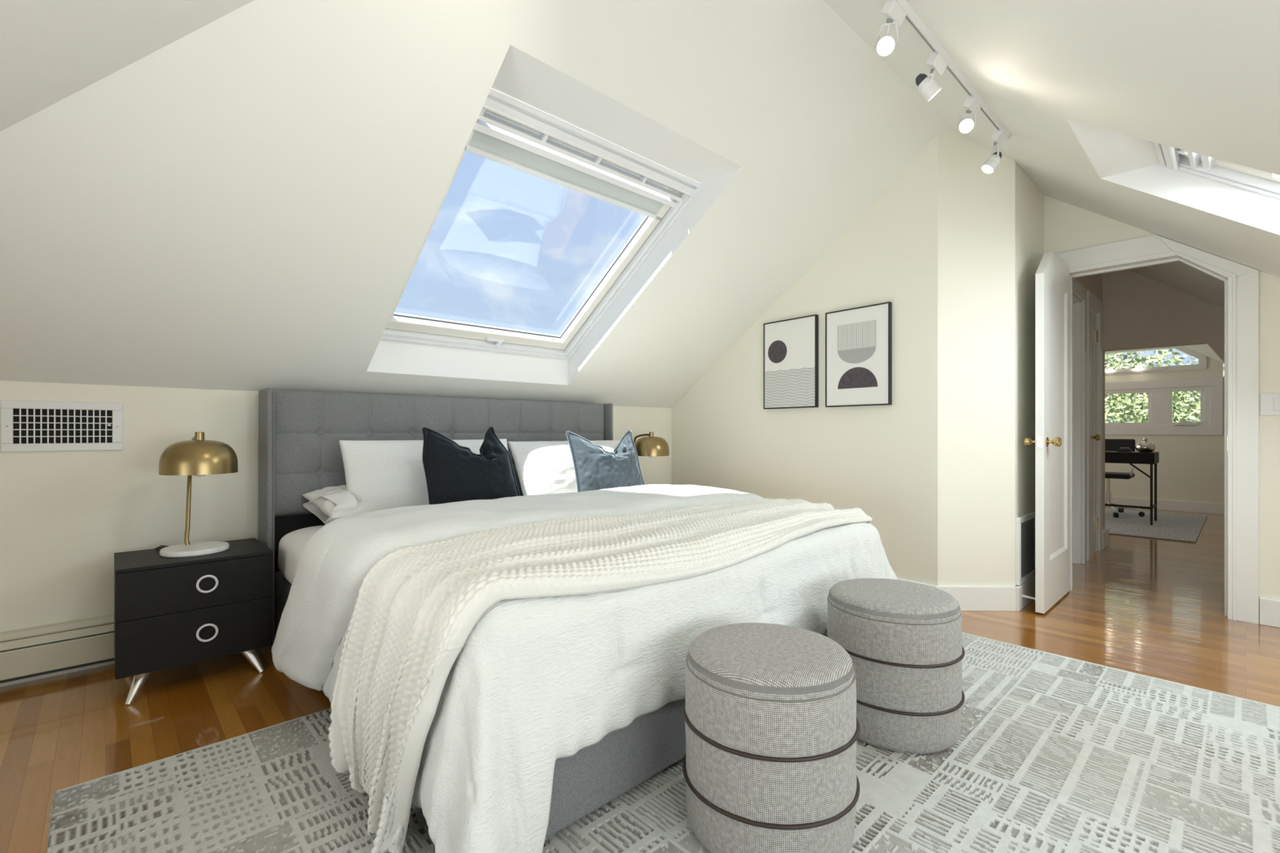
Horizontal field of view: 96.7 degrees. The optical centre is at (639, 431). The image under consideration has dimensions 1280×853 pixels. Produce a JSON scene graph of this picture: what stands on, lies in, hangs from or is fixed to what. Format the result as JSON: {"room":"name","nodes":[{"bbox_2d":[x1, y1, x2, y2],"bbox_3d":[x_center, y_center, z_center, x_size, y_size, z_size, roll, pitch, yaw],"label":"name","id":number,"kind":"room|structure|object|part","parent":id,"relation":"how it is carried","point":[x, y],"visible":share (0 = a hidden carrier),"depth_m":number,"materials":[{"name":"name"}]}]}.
{"room":"bedroom","nodes":[
{"label":"bedroom","id":0,"kind":"room"},
{"bbox_2d":[0,380,671,687],"bbox_3d":[-1.482,0.400,3.273,4.920,1.200,0.120,0,0,-43],"label":"wall","id":1,"kind":"structure","parent":0,"point":[64,516],"depth_m":2.45,"materials":[{"name":"white paint"}]},
{"bbox_2d":[0,613,114,683],"bbox_3d":[-2.428,0.892,2.250,1.840,0.215,0.076,0,0,-43],"label":"baseboard heater","id":2,"kind":"object","parent":1,"relation":"attached to","point":[37,651],"visible":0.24,"depth_m":2.29,"materials":[{"name":"beige metal"}]},
{"bbox_3d":[-2.433,0.874,2.255,1.840,0.179,0.062,0,0,-43],"label":"plate","id":3,"kind":"part","parent":2,"relation":"part of","materials":[{"name":"beige metal"}]},
{"bbox_2d":[0,400,122,452],"bbox_3d":[-2.373,-0.022,2.347,0.353,0.205,0.010,0,0,-43],"label":"air vent","id":4,"kind":"object","parent":1,"relation":"in","point":[33,425],"visible":1,"depth_m":2.34,"materials":[{"name":"white metal"}]},
{"bbox_2d":[0,0,1279,408],"bbox_3d":[2.385,-0.855,3.844,11.060,1.690,4.340,0,0,-43],"label":"ceiling","id":5,"kind":"structure","parent":0,"point":[242,195],"depth_m":2.08,"materials":[{"name":"white paint"}]},
{"bbox_2d":[366,44,742,385],"bbox_3d":[-0.466,-0.816,2.906,1.300,0.995,1.459,0,0,-43],"label":"skylight recess","id":6,"kind":"structure","parent":5,"relation":"attached to","point":[521,76],"depth_m":2.92,"materials":[{"name":"white paint"}]},
{"bbox_2d":[380,88,702,359],"bbox_3d":[-0.587,-0.964,3.035,1.340,0.951,1.296,0,0,-43],"label":"frame","id":7,"kind":"structure","parent":6,"relation":"attached to","point":[494,138],"depth_m":2.89,"materials":[{"name":"white paint"}]},
{"bbox_3d":[-0.881,-0.544,3.455,0.110,0.047,0.033,0,0,-43],"label":"handle","id":8,"kind":"part","parent":7,"relation":"part of","materials":[{"name":"white paint"}]},
{"bbox_2d":[896,0,1011,138],"bbox_3d":[0.910,-1.438,1.946,2.390,0.037,0.041,0,0,-43],"label":"ceiling track","id":9,"kind":"object","parent":5,"relation":"attached to","point":[911,18],"visible":0.72,"depth_m":2.21,"materials":[{"name":"white metal"}]},
{"bbox_2d":[872,0,906,57],"bbox_3d":[0.841,-1.354,1.931,0.107,0.178,0.091,0,0,-43],"label":"track spotlight","id":10,"kind":"object","parent":9,"relation":"attached to","point":[895,15],"visible":1,"depth_m":1.91,"materials":[{"name":"white metal"}]},
{"bbox_3d":[0.824,-1.295,1.909,0.052,0.043,0.029,0,0,22],"label":"lamp glass","id":11,"kind":"part","parent":10,"relation":"part of","materials":[{"name":"white glass"}]},
{"bbox_2d":[915,51,947,101],"bbox_3d":[1.124,-1.360,2.194,0.114,0.167,0.088,0,0,-43],"label":"track spotlight","id":12,"kind":"object","parent":9,"relation":"attached to","point":[928,87],"visible":1,"depth_m":2.17,"materials":[{"name":"white metal"}]},
{"bbox_2d":[915,73,928,86],"bbox_3d":[1.083,-1.353,2.187,0.044,0.042,0.045,0,0,-43],"label":"track light","id":13,"kind":"object","parent":12,"relation":"in","point":[922,80],"depth_m":2.17,"materials":[{"name":"grey metal"}]},
{"bbox_2d":[955,94,981,133],"bbox_3d":[1.421,-1.363,2.470,0.122,0.161,0.084,0,0,-43],"label":"track spotlight","id":14,"kind":"object","parent":9,"relation":"attached to","point":[966,125],"visible":1,"depth_m":2.44,"materials":[{"name":"white metal"}]},
{"bbox_3d":[1.400,-1.313,2.441,0.052,0.045,0.026,0,0,29],"label":"lamp glass","id":15,"kind":"part","parent":14,"relation":"part of","materials":[{"name":"white glass"}]},
{"bbox_2d":[981,128,1008,173],"bbox_3d":[1.709,-1.345,2.746,0.124,0.197,0.091,0,0,-43],"label":"track spotlight","id":16,"kind":"object","parent":9,"relation":"attached to","point":[999,138],"visible":1,"depth_m":2.72,"materials":[{"name":"white metal"}]},
{"bbox_3d":[1.677,-1.271,2.736,0.047,0.030,0.048,0,0,-43],"label":"lamp glass","id":17,"kind":"part","parent":16,"relation":"part of","materials":[{"name":"white glass"}]},
{"bbox_2d":[993,151,1001,159],"bbox_3d":[1.714,-1.326,2.735,0.045,0.042,0.045,0,0,-43],"label":"track light","id":18,"kind":"object","parent":16,"relation":"in","point":[997,155],"depth_m":2.71,"materials":[{"name":"grey metal"}]},
{"bbox_2d":[1066,119,1279,235],"bbox_3d":[2.296,-0.848,2.107,0.762,0.747,1.030,0,0,-43],"label":"skylight recess","id":19,"kind":"structure","parent":5,"relation":"attached to","point":[1125,160],"depth_m":2.47,"materials":[{"name":"white paint"}]},
{"bbox_2d":[1153,142,1279,199],"bbox_3d":[2.402,-0.986,1.994,0.802,0.721,0.914,0,0,-43],"label":"window","id":20,"kind":"structure","parent":19,"relation":"attached to","point":[1259,181],"depth_m":2.39,"materials":[{"name":"white paint"}]},
{"bbox_3d":[2.388,-0.963,2.009,0.762,0.653,0.857,0,0,-43],"label":"frame","id":21,"kind":"part","parent":20,"relation":"part of","materials":[{"name":"white paint"}]},
{"bbox_3d":[2.400,-0.978,1.996,0.662,0.576,0.758,0,0,-43],"label":"sash","id":22,"kind":"part","parent":20,"relation":"part of","materials":[{"name":"white wood"}]},
{"bbox_2d":[0,506,1279,852],"bbox_3d":[2.350,1.060,3.852,11.300,0.120,4.600,0,0,-43],"label":"floor","id":23,"kind":"structure","parent":0,"point":[1148,606],"depth_m":2.31,"materials":[{"name":"brown wood"}]},
{"bbox_2d":[114,537,272,705],"bbox_3d":[-1.860,0.755,2.375,0.490,0.504,0.425,0,0,-43],"label":"nightstand","id":24,"kind":"object","parent":23,"relation":"on","point":[170,612],"visible":0.99,"depth_m":2.23,"materials":[{"name":"black wood"}]},
{"bbox_3d":[-1.892,0.947,2.135,0.053,0.120,0.121,0,0,-1],"label":"leg","id":25,"kind":"part","parent":24,"relation":"part of","materials":[{"name":"silver metal"}]},
{"bbox_3d":[-1.734,0.607,2.241,0.488,0.176,0.018,0,0,-43],"label":"drawer","id":26,"kind":"part","parent":24,"relation":"part of","materials":[{"name":"black wood"}]},
{"bbox_3d":[-1.734,0.799,2.241,0.488,0.205,0.018,0,0,-43],"label":"drawer","id":27,"kind":"part","parent":24,"relation":"part of","materials":[{"name":"black wood"}]},
{"bbox_2d":[154,431,238,557],"bbox_3d":[-1.869,0.252,2.406,0.266,0.502,0.338,0,0,-43],"label":"table lamp","id":28,"kind":"object","parent":24,"relation":"on","point":[197,456],"visible":1,"depth_m":2.31,"materials":[{"name":"gold metal"}]},
{"bbox_3d":[-2.008,0.493,2.433,0.108,0.018,0.041,0,0,6],"label":"cord","id":29,"kind":"part","parent":28,"relation":"part of","materials":[{"name":"brown plastic"}]},
{"bbox_3d":[-1.920,0.249,2.433,0.169,0.471,0.048,0,0,43],"label":"stem","id":30,"kind":"part","parent":28,"relation":"part of","materials":[{"name":"gold metal"}]},
{"bbox_3d":[-1.842,0.104,2.379,0.262,0.138,0.262,0,0,-43],"label":"lamp shade","id":31,"kind":"part","parent":28,"relation":"part of","materials":[{"name":"gold metal"}]},
{"bbox_3d":[-1.708,0.601,2.245,0.071,0.071,0.009,0,0,-43],"label":"ring handle","id":32,"kind":"part","parent":24,"relation":"part of","materials":[{"name":"silver metal"}]},
{"bbox_3d":[-1.708,0.793,2.245,0.071,0.071,0.009,0,0,-43],"label":"ring handle","id":33,"kind":"part","parent":24,"relation":"part of","materials":[{"name":"silver metal"}]},
{"bbox_3d":[-1.620,0.947,2.390,0.119,0.120,0.053,0,0,8],"label":"leg","id":34,"kind":"part","parent":24,"relation":"part of","materials":[{"name":"silver metal"}]},
{"bbox_2d":[257,387,824,837],"bbox_3d":[-0.362,0.398,2.723,2.112,1.205,2.195,0,0,-43],"label":"bed","id":35,"kind":"object","parent":23,"relation":"on","point":[300,432],"visible":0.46,"depth_m":2.78,"materials":[{"name":"grey fabric"}]},
{"bbox_2d":[277,524,356,616],"bbox_3d":[-0.328,0.567,2.676,2.065,0.266,1.930,0,0,-43],"label":"mattress","id":36,"kind":"object","parent":35,"relation":"on","point":[291,546],"visible":0.12,"depth_m":2.47,"materials":[{"name":"white fabric"}]},
{"bbox_2d":[302,484,386,524],"bbox_3d":[-1.312,0.348,2.883,0.372,0.180,0.626,0,0,41],"label":"sleeping pillow","id":37,"kind":"object","parent":36,"relation":"on","point":[329,504],"visible":0.43,"depth_m":2.66,"materials":[{"name":"white fabric"}]},
{"bbox_2d":[338,439,507,509],"bbox_3d":[-1.070,0.245,2.995,0.906,0.408,0.258,0,0,-39],"label":"sham","id":38,"kind":"object","parent":36,"relation":"on","point":[388,474],"visible":0.35,"depth_m":2.78,"materials":[{"name":"white fabric"}]},
{"bbox_2d":[422,426,520,504],"bbox_3d":[-0.825,0.185,2.800,0.191,0.424,0.506,0,0,44],"label":"velvet cushion","id":39,"kind":"object","parent":36,"relation":"on","point":[453,473],"visible":0.84,"depth_m":2.71,"materials":[{"name":"black fabric"}]},
{"bbox_2d":[507,440,620,495],"bbox_3d":[-0.388,0.255,3.627,0.922,0.396,0.265,0,0,-45],"label":"sham","id":40,"kind":"object","parent":36,"relation":"on","point":[543,467],"visible":0.44,"depth_m":3.39,"materials":[{"name":"white fabric"}]},
{"bbox_2d":[271,484,897,852],"bbox_3d":[-0.047,0.659,2.313,2.508,0.732,1.857,0,0,-43],"label":"duvet","id":41,"kind":"object","parent":36,"relation":"on","point":[535,683],"visible":0.6,"depth_m":1.55,"materials":[{"name":"white fabric"}]},
{"bbox_2d":[328,497,872,852],"bbox_3d":[0.144,0.646,2.130,2.263,0.652,0.642,0,0,-43],"label":"knit throw","id":42,"kind":"object","parent":41,"relation":"on","point":[417,607],"visible":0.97,"depth_m":1.52,"materials":[{"name":"white fabric"}]},
{"bbox_2d":[565,430,644,492],"bbox_3d":[-0.188,0.191,3.311,0.466,0.406,0.193,0,0,-37],"label":"velvet cushion","id":43,"kind":"object","parent":36,"relation":"on","point":[595,468],"visible":0.82,"depth_m":3.23,"materials":[{"name":"blue fabric"}]},
{"bbox_3d":[-1.055,0.820,2.007,0.040,0.300,1.990,0,0,-43],"label":"rail","id":44,"kind":"part","parent":35,"relation":"part of","materials":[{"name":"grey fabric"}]},
{"bbox_3d":[-1.058,0.670,3.465,2.030,0.540,0.100,0,0,-43],"label":"headboard leg panel","id":45,"kind":"part","parent":35,"relation":"part of","materials":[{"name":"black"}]},
{"bbox_3d":[-1.011,0.102,3.414,2.054,0.611,0.045,0,0,-43],"label":"headboard panel","id":46,"kind":"part","parent":35,"relation":"part of","materials":[{"name":"grey fabric"}]},
{"bbox_3d":[-1.053,0.102,3.459,2.054,0.604,0.115,0,0,-43],"label":"headboard","id":47,"kind":"part","parent":35,"relation":"part of","materials":[{"name":"grey fabric"}]},
{"bbox_3d":[0.371,0.818,1.943,2.030,0.305,0.055,0,0,-43],"label":"foot rail","id":48,"kind":"part","parent":35,"relation":"part of","materials":[{"name":"grey fabric"}]},
{"bbox_2d":[46,632,1279,852],"bbox_3d":[0.381,0.994,1.767,3.191,0.012,2.444,0,0,-43],"label":"area rug","id":49,"kind":"object","parent":23,"relation":"on","point":[1051,753],"visible":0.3,"depth_m":1.56,"materials":[{"name":"fabric"}]},
{"bbox_2d":[682,622,859,852],"bbox_3d":[0.325,0.762,1.441,0.433,0.451,0.433,0,0,35],"label":"ottoman","id":50,"kind":"object","parent":49,"relation":"on","point":[772,724],"visible":1,"depth_m":1.27,"materials":[{"name":"grey fabric"}]},
{"bbox_2d":[824,577,964,753],"bbox_3d":[0.855,0.762,1.935,0.433,0.451,0.433,0,0,34],"label":"ottoman","id":51,"kind":"object","parent":49,"relation":"on","point":[902,639],"visible":0.89,"depth_m":1.75,"materials":[{"name":"grey fabric"}]},
{"bbox_2d":[1105,508,1207,542],"bbox_3d":[5.253,0.994,6.517,2.280,0.011,1.690,0,0,-43],"label":"rug","id":52,"kind":"object","parent":23,"relation":"on","point":[1170,526],"visible":0.44,"depth_m":6.01,"materials":[{"name":"grey fabric"}]},
{"bbox_2d":[1105,439,1145,517],"bbox_3d":[5.645,0.538,6.819,0.636,0.900,0.612,0,0,-43],"label":"office chair","id":53,"kind":"object","parent":52,"relation":"on","point":[1113,445],"visible":0.42,"depth_m":6.82,"materials":[{"name":"black leather"}]},
{"bbox_3d":[5.635,0.520,6.841,0.420,0.055,0.440,0,0,-43],"label":"seat","id":54,"kind":"part","parent":53,"relation":"part of","materials":[{"name":"black leather"}]},
{"bbox_3d":[5.806,0.208,7.002,0.050,0.240,0.440,0,0,-43],"label":"backrest","id":55,"kind":"part","parent":53,"relation":"part of","materials":[{"name":"black leather"}]},
{"bbox_3d":[5.824,0.372,6.718,0.386,0.337,0.041,0,0,-43],"label":"arm","id":56,"kind":"part","parent":53,"relation":"part of","materials":[{"name":"silver metal"}]},
{"bbox_2d":[1105,450,1159,524],"bbox_3d":[5.212,0.606,6.553,0.470,0.765,1.100,0,0,-43],"label":"writing desk","id":57,"kind":"object","parent":52,"relation":"on","point":[1152,458],"visible":0.56,"depth_m":6.13,"materials":[{"name":"black wood"}]},
{"bbox_2d":[1116,447,1132,452],"bbox_3d":[5.414,0.198,6.359,0.100,0.049,0.120,0,0,-43],"label":"desk phone","id":58,"kind":"object","parent":57,"relation":"on","point":[1122,449],"visible":0.96,"depth_m":6.33,"materials":[{"name":"black plastic"}]},
{"bbox_2d":[1135,438,1155,452],"bbox_3d":[5.516,0.145,6.208,0.170,0.155,0.170,0,0,-43],"label":"jar","id":59,"kind":"object","parent":57,"relation":"on","point":[1143,446],"visible":0.92,"depth_m":6.16,"materials":[{"name":"silver metal"}]},
{"bbox_3d":[5.421,0.665,6.030,0.020,0.645,0.020,0,0,-43],"label":"leg","id":60,"kind":"part","parent":57,"relation":"part of","materials":[{"name":"black plastic"}]},
{"bbox_3d":[5.720,0.665,6.311,0.020,0.645,0.020,0,0,-43],"label":"leg","id":61,"kind":"part","parent":57,"relation":"part of","materials":[{"name":"black plastic"}]},
{"bbox_3d":[0.091,0.755,4.191,0.490,0.504,0.425,0,0,-43],"label":"nightstand","id":62,"kind":"object","parent":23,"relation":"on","visible":0},
{"bbox_2d":[633,431,669,457],"bbox_3d":[0.055,0.252,4.171,0.266,0.502,0.338,0,0,-43],"label":"table lamp","id":63,"kind":"object","parent":62,"relation":"on","point":[651,446],"visible":0.76,"depth_m":4.04,"materials":[{"name":"gold metal"}]},
{"bbox_3d":[0.004,0.249,4.198,0.169,0.471,0.048,0,0,43],"label":"stem","id":64,"kind":"part","parent":63,"relation":"part of","materials":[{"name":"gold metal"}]},
{"bbox_2d":[671,134,937,586],"bbox_3d":[1.014,-0.335,4.056,0.120,2.670,2.162,0,0,-41],"label":"wall","id":65,"kind":"structure","parent":0,"point":[882,461],"depth_m":3.53,"materials":[{"name":"white paint"}]},
{"bbox_2d":[763,314,818,408],"bbox_3d":[1.033,-0.468,3.918,0.030,0.612,0.424,0,0,-41],"label":"framed print","id":66,"kind":"object","parent":65,"relation":"attached to","point":[790,346],"visible":1,"depth_m":3.90,"materials":[{"name":"black"}]},
{"bbox_2d":[825,302,892,407],"bbox_3d":[1.353,-0.466,3.545,0.030,0.612,0.424,0,0,-41],"label":"framed print","id":67,"kind":"object","parent":65,"relation":"attached to","point":[859,340],"visible":1,"depth_m":3.52,"materials":[{"name":"black"}]},
{"bbox_2d":[897,577,936,588],"bbox_3d":[0.963,0.932,4.008,0.020,0.135,2.157,0,0,-41],"label":"baseboard","id":68,"kind":"structure","parent":65,"relation":"attached to","point":[927,584],"depth_m":3.26,"materials":[{"name":"white paint"}]},
{"bbox_2d":[937,128,1014,586],"bbox_3d":[1.888,-0.350,3.247,0.426,2.700,0.113,0,0,2],"label":"wall","id":69,"kind":"structure","parent":0,"point":[976,207],"depth_m":3.19,"materials":[{"name":"white paint"}]},
{"bbox_2d":[936,585,1015,611],"bbox_3d":[1.879,0.932,3.182,0.451,0.135,0.026,0,0,2],"label":"baseboard","id":70,"kind":"structure","parent":69,"relation":"attached to","point":[970,598],"depth_m":3.17,"materials":[{"name":"white paint"}]},
{"bbox_2d":[1014,161,1105,586],"bbox_3d":[3.057,-0.275,4.143,2.712,2.550,0.155,0,0,-43],"label":"wall","id":71,"kind":"structure","parent":0,"point":[1028,199],"depth_m":3.37,"materials":[{"name":"white paint"}]},
{"bbox_2d":[1015,575,1035,611],"bbox_3d":[2.343,0.932,3.399,0.690,0.135,0.022,0,0,-43],"label":"baseboard","id":72,"kind":"structure","parent":71,"relation":"attached to","point":[1028,588],"depth_m":3.25,"materials":[{"name":"white paint"}]},
{"bbox_2d":[1015,511,1035,585],"bbox_3d":[2.262,0.672,3.325,0.400,0.375,0.020,0,0,-43],"label":"air vent","id":73,"kind":"object","parent":71,"relation":"in","point":[1024,524],"visible":0.8,"depth_m":3.29,"materials":[{"name":"white metal"}]},
{"bbox_2d":[1022,594,1035,599],"bbox_3d":[2.179,0.927,3.181,0.021,0.021,0.074,0,0,-34],"label":"door stop","id":74,"kind":"object","parent":71,"relation":"attached to","point":[1023,595],"visible":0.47,"depth_m":3.18,"materials":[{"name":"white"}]},
{"bbox_2d":[1023,252,1069,613],"bbox_3d":[2.419,-0.016,3.328,0.657,2.008,0.174,0,0,-43],"label":"door","id":75,"kind":"structure","parent":71,"relation":"in","point":[1051,442],"depth_m":3.25,"materials":[{"name":"white paint"}]},
{"bbox_3d":[2.185,0.055,3.181,0.054,0.054,0.067,0,0,-43],"label":"knob","id":76,"kind":"part","parent":75,"relation":"part of","materials":[{"name":"gold metal"}]},
{"bbox_3d":[2.181,0.055,3.104,0.003,0.060,0.024,0,0,-43],"label":"latch plate","id":77,"kind":"part","parent":75,"relation":"part of","materials":[{"name":"white metal"}]},
{"bbox_3d":[2.258,0.055,3.103,0.054,0.054,0.067,0,0,-43],"label":"knob","id":78,"kind":"part","parent":75,"relation":"part of","materials":[{"name":"gold metal"}]},
{"bbox_2d":[1072,277,1087,564],"bbox_3d":[3.035,-0.045,4.072,0.960,2.090,0.118,0,0,-43],"label":"trim","id":79,"kind":"structure","parent":71,"relation":"attached to","point":[1079,307],"depth_m":4.31,"materials":[{"name":"white paint"}]},
{"bbox_2d":[1087,289,1102,560],"bbox_3d":[3.653,-0.050,4.652,0.615,2.100,0.118,0,0,-43],"label":"trim","id":80,"kind":"structure","parent":71,"relation":"attached to","point":[1093,301],"depth_m":4.75,"materials":[{"name":"white paint"}]},
{"bbox_2d":[1090,311,1100,554],"bbox_3d":[3.703,0.006,4.628,0.415,1.963,0.105,0,0,-43],"label":"door","id":81,"kind":"structure","parent":71,"relation":"in","point":[1094,332],"depth_m":4.70,"materials":[{"name":"white paint"}]},
{"bbox_3d":[3.627,0.045,4.531,0.054,0.054,0.067,0,0,-43],"label":"knob","id":82,"kind":"part","parent":81,"relation":"part of","materials":[{"name":"gold metal"}]},
{"bbox_2d":[1102,528,1108,549],"bbox_3d":[4.019,0.925,4.923,0.280,0.150,0.024,0,0,-43],"label":"baseboard","id":83,"kind":"structure","parent":71,"relation":"attached to","point":[1105,531],"depth_m":4.90,"materials":[{"name":"white paint"}]},
{"bbox_2d":[1054,234,1258,624],"bbox_3d":[2.954,-0.062,3.336,0.166,2.125,0.911,0,0,-43],"label":"door frame","id":84,"kind":"structure","parent":71,"relation":"attached to","point":[1241,281],"depth_m":3.01,"materials":[{"name":"white paint"}]},
{"bbox_2d":[1044,195,1279,623],"bbox_3d":[3.274,-0.264,2.999,0.120,2.529,1.890,0,0,-43],"label":"wall","id":85,"kind":"structure","parent":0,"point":[1067,227],"depth_m":2.95,"materials":[{"name":"white paint"}]},
{"bbox_2d":[1259,597,1279,627],"bbox_3d":[3.521,0.930,2.635,0.020,0.140,0.882,0,0,-43],"label":"baseboard","id":86,"kind":"structure","parent":85,"relation":"attached to","point":[1269,609],"depth_m":2.92,"materials":[{"name":"white paint"}]},
{"bbox_2d":[1259,392,1279,415],"bbox_3d":[3.268,-0.142,2.910,0.011,0.116,0.130,0,0,-43],"label":"light switch","id":87,"kind":"object","parent":85,"relation":"attached to","point":[1269,403],"visible":1,"depth_m":2.93,"materials":[{"name":"white plastic"}]},
{"bbox_2d":[1102,269,1224,362],"bbox_3d":[4.527,-0.725,4.456,0.100,2.250,2.300,0,0,-43],"label":"ceiling","id":88,"kind":"structure","parent":0,"point":[1140,311],"depth_m":4.70,"materials":[{"name":"beige paint"}]},
{"bbox_2d":[1105,356,1224,503],"bbox_3d":[6.643,-0.400,7.403,0.120,2.800,3.700,0,0,-43],"label":"wall","id":89,"kind":"structure","parent":0,"point":[1190,468],"depth_m":7.16,"materials":[{"name":"white paint"}]},
{"bbox_2d":[1105,366,1165,373],"bbox_3d":[6.385,-0.818,7.532,0.080,0.060,0.840,0,0,-43],"label":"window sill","id":90,"kind":"structure","parent":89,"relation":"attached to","point":[1138,368],"depth_m":7.42,"materials":[{"name":"white wood"}]},
{"bbox_2d":[1105,346,1206,374],"bbox_3d":[6.247,-0.950,7.773,0.090,0.360,2.120,0,0,-43],"label":"window frame","id":91,"kind":"structure","parent":89,"relation":"in","point":[1202,358],"depth_m":7.17,"materials":[{"name":"white paint"}]},
{"bbox_2d":[1105,377,1222,435],"bbox_3d":[6.282,-0.312,7.709,0.147,0.705,2.260,0,0,-43],"label":"window","id":92,"kind":"structure","parent":89,"relation":"in","point":[1159,392],"depth_m":7.22,"materials":[{"name":"white paint"}]},
{"bbox_3d":[6.265,-0.318,7.769,0.090,0.485,2.150,0,0,-43],"label":"frame","id":93,"kind":"part","parent":92,"relation":"part of","materials":[{"name":"white paint"}]},
{"bbox_3d":[6.797,-0.108,7.095,0.057,0.047,0.200,0,0,-43],"label":"crank handle","id":94,"kind":"part","parent":92,"relation":"part of","materials":[{"name":"white metal"}]},
{"bbox_2d":[1105,496,1224,515],"bbox_3d":[6.602,0.935,7.344,0.020,0.130,3.530,0,0,-43],"label":"baseboard","id":95,"kind":"structure","parent":89,"relation":"attached to","point":[1162,504],"depth_m":7.17,"materials":[{"name":"white paint"}]},
{"label":"outside","id":96,"kind":"structure","parent":0,"visible":0},
{"bbox_3d":[12.620,4.100,13.221,15.500,0.200,26.000,0,0,-43],"label":"ground","id":97,"kind":"structure","parent":96,"visible":0},
{"bbox_2d":[1105,348,1198,422],"bbox_3d":[12.358,-0.037,17.337,7.686,7.836,8.224,0,0,-43],"label":"tree","id":98,"kind":"object","parent":97,"relation":"on","point":[1108,356],"visible":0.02,"depth_m":15.26,"materials":[{"name":"green plant"}]},
{"bbox_2d":[1105,349,1224,422],"bbox_3d":[9.187,1.163,10.557,4.979,5.702,5.319,0,0,-43],"label":"tree","id":99,"kind":"object","parent":97,"relation":"on","point":[1119,400],"visible":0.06,"depth_m":9.75,"materials":[{"name":"green plant"}]}
]}

